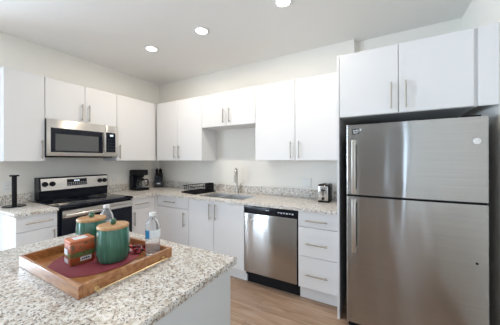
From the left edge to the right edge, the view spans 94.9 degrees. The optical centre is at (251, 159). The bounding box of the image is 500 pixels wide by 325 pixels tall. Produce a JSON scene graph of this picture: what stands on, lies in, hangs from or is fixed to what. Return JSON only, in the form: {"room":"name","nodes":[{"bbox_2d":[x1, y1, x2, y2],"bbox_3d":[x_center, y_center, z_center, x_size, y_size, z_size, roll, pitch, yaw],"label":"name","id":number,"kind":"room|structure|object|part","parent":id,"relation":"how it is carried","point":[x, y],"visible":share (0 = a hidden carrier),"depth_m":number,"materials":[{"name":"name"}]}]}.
{"room":"kitchen","nodes":[
{"label":"kitchen","id":0,"kind":"room"},
{"bbox_2d":[0,31,158,201],"bbox_3d":[-2.283,0.026,3.117,0.120,2.725,2.350,0,0,29],"label":"wall","id":1,"kind":"structure","parent":0,"point":[16,53],"depth_m":2.91,"materials":[{"name":"white paint"}]},
{"bbox_2d":[3,181,11,192],"bbox_3d":[-2.589,0.291,2.429,0.008,0.116,0.072,0,0,29],"label":"wall outlet","id":2,"kind":"object","parent":1,"relation":"attached to","point":[7,186],"visible":0.83,"depth_m":2.43,"materials":[{"name":"white plastic"}]},
{"bbox_2d":[5,184,9,190],"bbox_3d":[-2.587,0.291,2.428,0.002,0.068,0.033,0,0,29],"label":"socket","id":3,"kind":"object","parent":2,"relation":"attached to","point":[7,186],"depth_m":2.43,"materials":[{"name":"white plastic"}]},
{"bbox_2d":[0,193,30,205],"bbox_3d":[-2.570,0.424,2.447,0.020,0.102,0.319,0,0,29],"label":"backsplash","id":4,"kind":"structure","parent":1,"relation":"attached to","point":[24,197],"depth_m":2.48,"materials":[{"name":"stone"}]},
{"bbox_2d":[0,66,44,160],"bbox_3d":[-2.412,-0.436,2.383,0.362,0.905,0.308,0,0,29],"label":"upper cabinet","id":5,"kind":"object","parent":1,"relation":"attached to","point":[22,98],"visible":1,"depth_m":2.29,"materials":[{"name":"white wood"}]},
{"bbox_2d":[44,77,115,126],"bbox_3d":[-2.152,-0.665,2.854,0.362,0.448,0.763,0,0,29],"label":"upper cabinet","id":6,"kind":"object","parent":1,"relation":"attached to","point":[66,101],"visible":0.89,"depth_m":2.72,"materials":[{"name":"white wood"}]},
{"bbox_3d":[-2.126,-0.665,2.621,0.019,0.444,0.378,0,0,29],"label":"door","id":7,"kind":"part","parent":6,"relation":"part of","materials":[{"name":"white wood"}]},
{"bbox_2d":[45,118,117,157],"bbox_3d":[-2.136,-0.233,2.845,0.395,0.412,0.762,0,0,29],"label":"microwave oven","id":8,"kind":"object","parent":6,"relation":"attached to","point":[63,139],"visible":0.99,"depth_m":2.69,"materials":[{"name":"grey metal"}]},
{"bbox_3d":[-2.028,-0.215,2.688,0.001,0.265,0.528,0,0,29],"label":"door glass","id":9,"kind":"part","parent":8,"relation":"part of","materials":[{"name":"black glass"}]},
{"bbox_3d":[-1.879,-0.225,2.930,0.026,0.260,0.020,0,0,29],"label":"handle","id":10,"kind":"part","parent":8,"relation":"part of","materials":[{"name":"silver metal"}]},
{"bbox_3d":[-1.853,-0.241,3.032,0.025,0.398,0.160,0,0,29],"label":"control panel","id":11,"kind":"part","parent":8,"relation":"part of","materials":[{"name":"silver metal"}]},
{"bbox_3d":[-2.027,-0.563,2.742,0.035,0.200,0.012,0,0,29],"label":"handle","id":12,"kind":"part","parent":6,"relation":"part of","materials":[{"name":"silver metal"}]},
{"bbox_3d":[-1.941,-0.666,2.955,0.019,0.444,0.379,0,0,29],"label":"door","id":13,"kind":"part","parent":6,"relation":"part of","materials":[{"name":"white wood"}]},
{"bbox_2d":[103,95,154,160],"bbox_3d":[-1.815,-0.438,3.462,0.362,0.905,0.620,0,0,29],"label":"upper cabinet","id":14,"kind":"object","parent":1,"relation":"attached to","point":[135,119],"visible":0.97,"depth_m":3.35,"materials":[{"name":"white wood"}]},
{"bbox_2d":[0,0,471,84],"bbox_3d":[-2.513,-1.386,0.870,6.860,0.100,6.900,0,0,29],"label":"ceiling","id":15,"kind":"structure","parent":0,"point":[112,34],"depth_m":2.32,"materials":[{"name":"white paint"}]},
{"bbox_2d":[144,45,158,51],"bbox_3d":[-1.207,-1.334,2.756,0.172,0.012,0.172,0,0,29],"label":"recessed light","id":16,"kind":"object","parent":15,"relation":"in","point":[153,48],"visible":1,"depth_m":2.75,"materials":[{"name":"white"}]},
{"bbox_2d":[193,25,209,34],"bbox_3d":[-0.523,-1.336,2.377,0.172,0.012,0.172,0,0,29],"label":"recessed light","id":17,"kind":"object","parent":15,"relation":"in","point":[202,30],"visible":1,"depth_m":2.37,"materials":[{"name":"white"}]},
{"bbox_2d":[273,0,292,7],"bbox_3d":[0.263,-1.338,1.942,0.172,0.012,0.172,0,0,29],"label":"recessed light","id":18,"kind":"object","parent":15,"relation":"in","point":[278,3],"visible":1,"depth_m":1.96,"materials":[{"name":"white"}]},
{"bbox_2d":[230,276,349,324],"bbox_3d":[-2.505,1.419,0.870,6.860,0.060,6.900,0,0,29],"label":"floor","id":19,"kind":"structure","parent":0,"point":[251,303],"depth_m":2.13,"materials":[{"name":"brown wood"}]},
{"bbox_2d":[0,211,56,250],"bbox_3d":[-2.269,0.947,2.291,0.693,0.883,0.298,0,0,29],"label":"base cabinet","id":20,"kind":"object","parent":19,"relation":"on","point":[25,230],"visible":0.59,"depth_m":2.12,"materials":[{"name":"white wood"}]},
{"bbox_2d":[0,193,58,217],"bbox_3d":[-2.278,0.438,2.285,0.687,0.132,0.319,0,0,29],"label":"countertop","id":21,"kind":"structure","parent":20,"relation":"on","point":[32,208],"depth_m":2.25,"materials":[{"name":"grey stone"}]},
{"bbox_2d":[1,175,26,207],"bbox_3d":[-2.400,0.314,2.316,0.178,0.319,0.178,0,0,29],"label":"paper towel holder","id":22,"kind":"object","parent":21,"relation":"on","point":[14,177],"visible":1,"depth_m":2.30,"materials":[{"name":"black metal"}]},
{"bbox_3d":[-2.400,0.316,2.316,0.038,0.293,0.038,0,0,29],"label":"post","id":23,"kind":"part","parent":22,"relation":"part of","materials":[{"name":"black metal"}]},
{"bbox_3d":[-2.007,0.577,2.145,0.019,0.142,0.296,0,0,29],"label":"drawer","id":24,"kind":"part","parent":20,"relation":"part of","materials":[{"name":"white wood"}]},
{"bbox_3d":[-2.006,0.951,2.145,0.019,0.598,0.296,0,0,29],"label":"door","id":25,"kind":"part","parent":20,"relation":"part of","materials":[{"name":"white wood"}]},
{"bbox_3d":[-1.980,0.577,2.138,0.036,0.012,0.200,0,0,29],"label":"handle","id":26,"kind":"part","parent":20,"relation":"part of","materials":[{"name":"silver metal"}]},
{"bbox_2d":[32,174,132,236],"bbox_3d":[-1.984,0.795,2.748,0.727,1.184,0.766,0,0,29],"label":"electric range","id":27,"kind":"object","parent":19,"relation":"on","point":[76,196],"visible":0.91,"depth_m":2.69,"materials":[{"name":"black metal"}]},
{"bbox_2d":[32,193,132,209],"bbox_3d":[-2.001,0.480,2.757,0.680,0.028,0.766,0,0,29],"label":"cooktop","id":28,"kind":"object","parent":27,"relation":"in","point":[80,201],"depth_m":2.63,"materials":[{"name":"black glass"}]},
{"bbox_3d":[-1.722,0.825,2.612,0.033,0.633,0.740,0,0,29],"label":"oven door","id":29,"kind":"part","parent":27,"relation":"part of","materials":[{"name":"black glass"}]},
{"bbox_3d":[-1.683,0.562,2.591,0.048,0.036,0.711,0,0,29],"label":"handle","id":30,"kind":"part","parent":27,"relation":"part of","materials":[{"name":"silver metal"}]},
{"bbox_2d":[131,196,148,234],"bbox_3d":[-1.757,0.945,3.218,0.693,0.883,0.264,0,0,29],"label":"base cabinet","id":31,"kind":"object","parent":19,"relation":"on","point":[140,208],"visible":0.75,"depth_m":3.06,"materials":[{"name":"white wood"}]},
{"bbox_3d":[-1.494,0.576,3.072,0.019,0.142,0.262,0,0,29],"label":"drawer","id":32,"kind":"part","parent":31,"relation":"part of","materials":[{"name":"white wood"}]},
{"bbox_3d":[-1.494,0.950,3.072,0.019,0.598,0.262,0,0,29],"label":"door","id":33,"kind":"part","parent":31,"relation":"part of","materials":[{"name":"white wood"}]},
{"bbox_2d":[149,195,188,245],"bbox_3d":[-1.257,0.944,3.492,1.268,0.883,0.696,0,0,29],"label":"base cabinet","id":34,"kind":"object","parent":19,"relation":"on","point":[172,213],"visible":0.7,"depth_m":3.11,"materials":[{"name":"white wood"}]},
{"bbox_3d":[-1.081,0.575,3.120,0.595,0.142,0.019,0,0,29],"label":"drawer","id":35,"kind":"part","parent":34,"relation":"part of","materials":[{"name":"white wood"}]},
{"bbox_3d":[-1.079,0.949,3.120,0.595,0.598,0.019,0,0,29],"label":"door","id":36,"kind":"part","parent":34,"relation":"part of","materials":[{"name":"white wood"}]},
{"bbox_2d":[107,181,336,214],"bbox_3d":[-0.526,0.433,2.934,3.124,0.132,0.963,0,0,29],"label":"countertop","id":37,"kind":"structure","parent":34,"relation":"on","point":[306,200],"depth_m":2.93,"materials":[{"name":"grey stone"}]},
{"bbox_2d":[129,169,148,190],"bbox_3d":[-1.760,0.315,3.596,0.240,0.314,0.194,0,0,29],"label":"coffee maker","id":38,"kind":"object","parent":37,"relation":"on","point":[136,182],"visible":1,"depth_m":3.54,"materials":[{"name":"black plastic"}]},
{"bbox_3d":[-1.836,0.339,3.630,0.075,0.197,0.180,0,0,29],"label":"water tank","id":39,"kind":"part","parent":38,"relation":"part of","materials":[{"name":"black plastic"}]},
{"bbox_2d":[155,173,162,187],"bbox_3d":[-1.602,0.354,3.947,0.124,0.235,0.124,0,0,-19],"label":"knife block","id":40,"kind":"object","parent":37,"relation":"on","point":[158,178],"visible":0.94,"depth_m":3.90,"materials":[{"name":"black plastic"}]},
{"bbox_2d":[181,183,215,194],"bbox_3d":[-0.773,0.404,3.325,0.320,0.130,0.370,0,0,39],"label":"dish rack","id":41,"kind":"object","parent":37,"relation":"on","point":[209,187],"visible":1,"depth_m":3.29,"materials":[{"name":"black metal"}]},
{"bbox_2d":[181,190,215,194],"bbox_3d":[-0.773,0.461,3.325,0.320,0.016,0.370,0,0,39],"label":"drip tray","id":42,"kind":"object","parent":41,"relation":"on","point":[194,192],"depth_m":3.25,"materials":[{"name":"black plastic"}]},
{"bbox_2d":[203,193,254,199],"bbox_3d":[-0.318,0.580,2.990,0.686,0.201,0.366,0,0,29],"label":"sink","id":43,"kind":"object","parent":37,"relation":"in","point":[218,195],"visible":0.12,"depth_m":3.14,"materials":[{"name":"grey metal"}]},
{"bbox_3d":[-0.503,0.576,3.092,0.263,0.190,0.366,0,0,29],"label":"bowl","id":44,"kind":"part","parent":43,"relation":"part of","materials":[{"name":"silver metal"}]},
{"bbox_3d":[-0.194,0.580,2.921,0.403,0.200,0.366,0,0,29],"label":"bowl","id":45,"kind":"part","parent":43,"relation":"part of","materials":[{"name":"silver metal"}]},
{"bbox_2d":[234,168,240,192],"bbox_3d":[-0.198,0.289,3.160,0.088,0.357,0.167,0,0,3],"label":"kitchen faucet","id":46,"kind":"object","parent":37,"relation":"on","point":[236,169],"visible":1,"depth_m":3.19,"materials":[{"name":"silver metal"}]},
{"bbox_3d":[-0.218,0.240,3.156,0.025,0.258,0.145,0,0,8],"label":"gooseneck spout","id":47,"kind":"part","parent":46,"relation":"part of","materials":[{"name":"silver metal"}]},
{"bbox_2d":[318,183,332,202],"bbox_3d":[0.816,0.366,2.567,0.134,0.198,0.242,0,0,29],"label":"toaster","id":48,"kind":"object","parent":37,"relation":"on","point":[325,190],"visible":1,"depth_m":2.49,"materials":[{"name":"silver metal"}]},
{"bbox_3d":[0.769,0.364,2.487,0.107,0.158,0.014,0,0,29],"label":"panel","id":49,"kind":"part","parent":48,"relation":"part of","materials":[{"name":"silver metal"}]},
{"bbox_2d":[153,269,229,324],"bbox_3d":[-0.979,0.943,0.605,1.081,0.883,1.675,0,0,29],"label":"kitchen island","id":50,"kind":"object","parent":19,"relation":"on","point":[210,305],"visible":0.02,"depth_m":0.93,"materials":[{"name":"white"}]},
{"bbox_2d":[0,232,236,324],"bbox_3d":[-0.979,0.485,0.613,1.115,0.030,1.730,0,0,29],"label":"island countertop","id":51,"kind":"structure","parent":50,"relation":"on","point":[145,297],"depth_m":0.81,"materials":[{"name":"stone"}]},
{"bbox_2d":[19,237,171,299],"bbox_3d":[-0.709,0.446,1.061,0.566,0.045,0.395,0,0,29],"label":"serving tray","id":52,"kind":"object","parent":51,"relation":"on","point":[37,262],"visible":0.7,"depth_m":0.92,"materials":[{"name":"brown wood"}]},
{"bbox_3d":[-0.708,0.464,1.061,0.492,0.010,0.369,0,0,29],"label":"board","id":53,"kind":"part","parent":52,"relation":"part of","materials":[{"name":"brown wood"}]},
{"bbox_2d":[47,244,139,276],"bbox_3d":[-0.717,0.457,1.070,0.358,0.003,0.358,0,0,29],"label":"placemat","id":54,"kind":"object","parent":52,"relation":"on","point":[92,267],"visible":0.44,"depth_m":0.97,"materials":[{"name":"red fabric"}]},
{"bbox_2d":[64,234,94,266],"bbox_3d":[-0.776,0.403,1.034,0.085,0.105,0.095,0,0,35],"label":"box","id":55,"kind":"object","parent":54,"relation":"on","point":[79,249],"visible":1,"depth_m":1.01,"materials":[{"name":"brown cardboard"}]},
{"bbox_3d":[-0.776,0.358,1.034,0.085,0.014,0.095,0,0,35],"label":"tin lid","id":56,"kind":"part","parent":55,"relation":"part of","materials":[{"name":"brown cardboard"}]},
{"bbox_2d":[75,212,105,250],"bbox_3d":[-0.824,0.362,1.179,0.134,0.186,0.134,0,0,29],"label":"ceramic canister","id":57,"kind":"object","parent":54,"relation":"on","point":[88,224],"visible":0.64,"depth_m":1.13,"materials":[{"name":"green ceramic"}]},
{"bbox_3d":[-0.824,0.302,1.179,0.128,0.013,0.128,0,0,29],"label":"lid","id":58,"kind":"part","parent":57,"relation":"part of","materials":[{"name":"brown wood"}]},
{"bbox_2d":[96,218,129,263],"bbox_3d":[-0.635,0.362,1.051,0.134,0.186,0.134,0,0,29],"label":"ceramic canister","id":59,"kind":"object","parent":54,"relation":"on","point":[112,237],"visible":1,"depth_m":1.00,"materials":[{"name":"green ceramic"}]},
{"bbox_3d":[-0.636,0.302,1.051,0.128,0.013,0.128,0,0,29],"label":"lid","id":60,"kind":"part","parent":59,"relation":"part of","materials":[{"name":"brown wood"}]},
{"bbox_3d":[-0.636,0.282,1.051,0.026,0.026,0.026,0,0,29],"label":"knob","id":61,"kind":"part","parent":59,"relation":"part of","materials":[{"name":"green ceramic"}]},
{"bbox_2d":[130,248,144,252],"bbox_3d":[-0.554,0.442,1.121,0.081,0.024,0.024,0,0,-6],"label":"candy","id":62,"kind":"object","parent":54,"relation":"on","point":[136,250],"visible":0.76,"depth_m":1.11,"materials":[{"name":"red plastic"}]},
{"bbox_2d":[130,244,144,248],"bbox_3d":[-0.584,0.442,1.163,0.081,0.024,0.024,0,0,9],"label":"candy","id":63,"kind":"object","parent":54,"relation":"on","point":[135,245],"visible":0.69,"depth_m":1.16,"materials":[{"name":"red plastic"}]},
{"bbox_2d":[101,204,113,221],"bbox_3d":[-0.816,0.356,1.286,0.068,0.206,0.068,0,0,29],"label":"water bottle","id":64,"kind":"object","parent":52,"relation":"on","point":[106,211],"visible":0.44,"depth_m":1.27,"materials":[{"name":"clear plastic"}]},
{"bbox_3d":[-0.471,0.455,0.930,0.024,0.018,0.305,0,0,29],"label":"brass handle","id":65,"kind":"part","parent":52,"relation":"part of","materials":[{"name":"beige"}]},
{"bbox_2d":[145,212,159,256],"bbox_3d":[-0.475,0.355,1.098,0.068,0.206,0.068,0,0,29],"label":"water bottle","id":66,"kind":"object","parent":52,"relation":"on","point":[152,228],"visible":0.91,"depth_m":1.07,"materials":[{"name":"white"}]},
{"bbox_2d":[189,199,247,279],"bbox_3d":[-0.319,0.941,3.009,0.837,0.883,0.633,0,0,29],"label":"base cabinet","id":67,"kind":"object","parent":19,"relation":"on","point":[218,227],"visible":0.64,"depth_m":2.72,"materials":[{"name":"white wood"}]},
{"bbox_3d":[-0.639,0.875,2.877,0.401,0.744,0.019,0,0,29],"label":"door","id":68,"kind":"part","parent":67,"relation":"part of","materials":[{"name":"white wood"}]},
{"bbox_3d":[-0.273,0.874,2.674,0.429,0.744,0.019,0,0,29],"label":"door","id":69,"kind":"part","parent":67,"relation":"part of","materials":[{"name":"white wood"}]},
{"bbox_2d":[244,205,299,295],"bbox_3d":[0.322,0.941,2.660,0.611,0.877,0.589,0,0,29],"label":"dishwasher","id":70,"kind":"object","parent":19,"relation":"on","point":[271,234],"visible":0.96,"depth_m":2.40,"materials":[{"name":"silver metal"}]},
{"bbox_3d":[0.144,0.563,2.426,0.215,0.024,0.001,0,0,29],"label":"pocket handle","id":71,"kind":"part","parent":70,"relation":"part of","materials":[{"name":"black"}]},
{"bbox_2d":[298,211,336,306],"bbox_3d":[0.756,0.938,2.414,0.379,0.883,0.633,0,0,29],"label":"base cabinet","id":72,"kind":"object","parent":19,"relation":"on","point":[317,232],"visible":0.78,"depth_m":2.17,"materials":[{"name":"white wood"}]},
{"bbox_3d":[0.604,0.585,2.156,0.205,0.012,0.036,0,0,29],"label":"handle","id":73,"kind":"part","parent":72,"relation":"part of","materials":[{"name":"silver metal"}]},
{"bbox_3d":[0.605,1.104,2.156,0.205,0.012,0.036,0,0,29],"label":"handle","id":74,"kind":"part","parent":72,"relation":"part of","materials":[{"name":"silver metal"}]},
{"bbox_3d":[0.605,0.807,2.156,0.205,0.012,0.036,0,0,29],"label":"handle","id":75,"kind":"part","parent":72,"relation":"part of","materials":[{"name":"silver metal"}]},
{"bbox_3d":[0.625,1.091,2.177,0.375,0.303,0.019,0,0,29],"label":"drawer","id":76,"kind":"part","parent":72,"relation":"part of","materials":[{"name":"white wood"}]},
{"bbox_3d":[0.624,0.795,2.177,0.375,0.281,0.019,0,0,29],"label":"drawer","id":77,"kind":"part","parent":72,"relation":"part of","materials":[{"name":"white wood"}]},
{"bbox_3d":[0.624,0.575,2.177,0.375,0.152,0.019,0,0,29],"label":"drawer","id":78,"kind":"part","parent":72,"relation":"part of","materials":[{"name":"white wood"}]},
{"bbox_2d":[337,56,346,318],"bbox_3d":[0.914,0.241,2.290,0.019,2.277,0.695,0,0,29],"label":"panel","id":79,"kind":"object","parent":19,"relation":"on","point":[341,126],"visible":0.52,"depth_m":2.05,"materials":[{"name":"white wood"}]},
{"bbox_2d":[346,115,488,324],"bbox_3d":[1.312,0.542,1.973,0.852,1.672,0.812,0,0,29],"label":"refrigerator","id":80,"kind":"object","parent":19,"relation":"on","point":[417,198],"visible":1,"depth_m":1.63,"materials":[{"name":"grey metal"}]},
{"bbox_3d":[0.806,0.058,1.818,0.030,0.427,0.054,0,0,29],"label":"handle","id":81,"kind":"part","parent":80,"relation":"part of","materials":[{"name":"silver metal"}]},
{"bbox_3d":[0.808,0.521,1.818,0.030,0.427,0.054,0,0,29],"label":"handle","id":82,"kind":"part","parent":80,"relation":"part of","materials":[{"name":"silver metal"}]},
{"bbox_3d":[1.154,0.801,1.687,0.852,1.014,0.071,0,0,29],"label":"door","id":83,"kind":"part","parent":80,"relation":"part of","materials":[{"name":"silver metal"}]},
{"bbox_3d":[1.152,-0.001,1.687,0.852,0.558,0.071,0,0,29],"label":"freezer door","id":84,"kind":"part","parent":80,"relation":"part of","materials":[{"name":"silver metal"}]},
{"bbox_2d":[159,18,461,190],"bbox_3d":[0.198,0.019,3.201,4.380,2.725,0.200,0,0,29],"label":"wall","id":85,"kind":"structure","parent":0,"point":[235,148],"depth_m":3.14,"materials":[{"name":"white paint"}]},
{"bbox_2d":[157,96,215,160],"bbox_3d":[-1.045,-0.440,3.563,0.944,0.905,0.362,0,0,29],"label":"upper cabinet","id":86,"kind":"object","parent":85,"relation":"attached to","point":[181,136],"visible":1,"depth_m":3.39,"materials":[{"name":"white wood"}]},
{"bbox_3d":[-1.310,-0.439,3.555,0.434,0.901,0.019,0,0,29],"label":"door","id":87,"kind":"part","parent":86,"relation":"part of","materials":[{"name":"white wood"}]},
{"bbox_3d":[-0.907,-0.440,3.333,0.477,0.901,0.019,0,0,29],"label":"door","id":88,"kind":"part","parent":86,"relation":"part of","materials":[{"name":"white wood"}]},
{"bbox_2d":[107,181,336,199],"bbox_3d":[-0.526,0.418,2.934,3.124,0.102,0.963,0,0,29],"label":"backsplash","id":89,"kind":"structure","parent":85,"relation":"attached to","point":[305,193],"depth_m":3.21,"materials":[{"name":"stone"}]},
{"bbox_2d":[202,87,254,130],"bbox_3d":[-0.262,-0.670,3.130,0.842,0.450,0.362,0,0,29],"label":"upper cabinet","id":90,"kind":"object","parent":85,"relation":"attached to","point":[235,109],"visible":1,"depth_m":2.99,"materials":[{"name":"white wood"}]},
{"bbox_3d":[-0.513,-0.669,3.114,0.417,0.446,0.019,0,0,29],"label":"door","id":91,"kind":"part","parent":90,"relation":"part of","materials":[{"name":"white wood"}]},
{"bbox_3d":[-0.143,-0.670,2.909,0.419,0.446,0.019,0,0,29],"label":"door","id":92,"kind":"part","parent":90,"relation":"part of","materials":[{"name":"white wood"}]},
{"bbox_2d":[255,72,336,159],"bbox_3d":[0.546,-0.444,2.683,0.997,0.905,0.362,0,0,29],"label":"upper cabinet","id":93,"kind":"object","parent":85,"relation":"attached to","point":[296,119],"visible":0.91,"depth_m":2.54,"materials":[{"name":"white wood"}]},
{"bbox_3d":[0.263,-0.444,2.685,0.499,0.901,0.019,0,0,29],"label":"door","id":94,"kind":"part","parent":93,"relation":"part of","materials":[{"name":"white wood"}]},
{"bbox_3d":[0.700,-0.445,2.443,0.492,0.901,0.019,0,0,29],"label":"door","id":95,"kind":"part","parent":93,"relation":"part of","materials":[{"name":"white wood"}]},
{"bbox_2d":[302,178,311,187],"bbox_3d":[0.675,0.282,2.818,0.116,0.116,0.008,0,0,29],"label":"wall outlet","id":96,"kind":"object","parent":85,"relation":"attached to","point":[306,182],"visible":1,"depth_m":2.81,"materials":[{"name":"white plastic"}]},
{"bbox_2d":[340,22,499,124],"bbox_3d":[1.346,-0.632,2.028,0.988,0.535,0.733,0,0,29],"label":"upper cabinet","id":97,"kind":"object","parent":85,"relation":"attached to","point":[449,75],"visible":0.98,"depth_m":1.71,"materials":[{"name":"white wood"}]},
{"bbox_3d":[0.945,-0.630,1.883,0.426,0.531,0.019,0,0,29],"label":"door","id":98,"kind":"part","parent":97,"relation":"part of","materials":[{"name":"white wood"}]},
{"bbox_3d":[1.078,-0.497,1.778,0.012,0.205,0.036,0,0,29],"label":"handle","id":99,"kind":"part","parent":97,"relation":"part of","materials":[{"name":"silver metal"}]},
{"bbox_3d":[1.161,-0.498,1.732,0.012,0.205,0.036,0,0,29],"label":"handle","id":100,"kind":"part","parent":97,"relation":"part of","materials":[{"name":"silver metal"}]},
{"bbox_3d":[1.325,-0.631,1.673,0.434,0.531,0.019,0,0,29],"label":"door","id":101,"kind":"part","parent":97,"relation":"part of","materials":[{"name":"white wood"}]},
{"bbox_2d":[462,0,499,324],"bbox_3d":[0.435,0.018,-0.770,0.120,2.725,6.680,0,0,29],"label":"wall","id":102,"kind":"structure","parent":0,"point":[478,13],"depth_m":1.60,"materials":[{"name":"white paint"}]}
]}

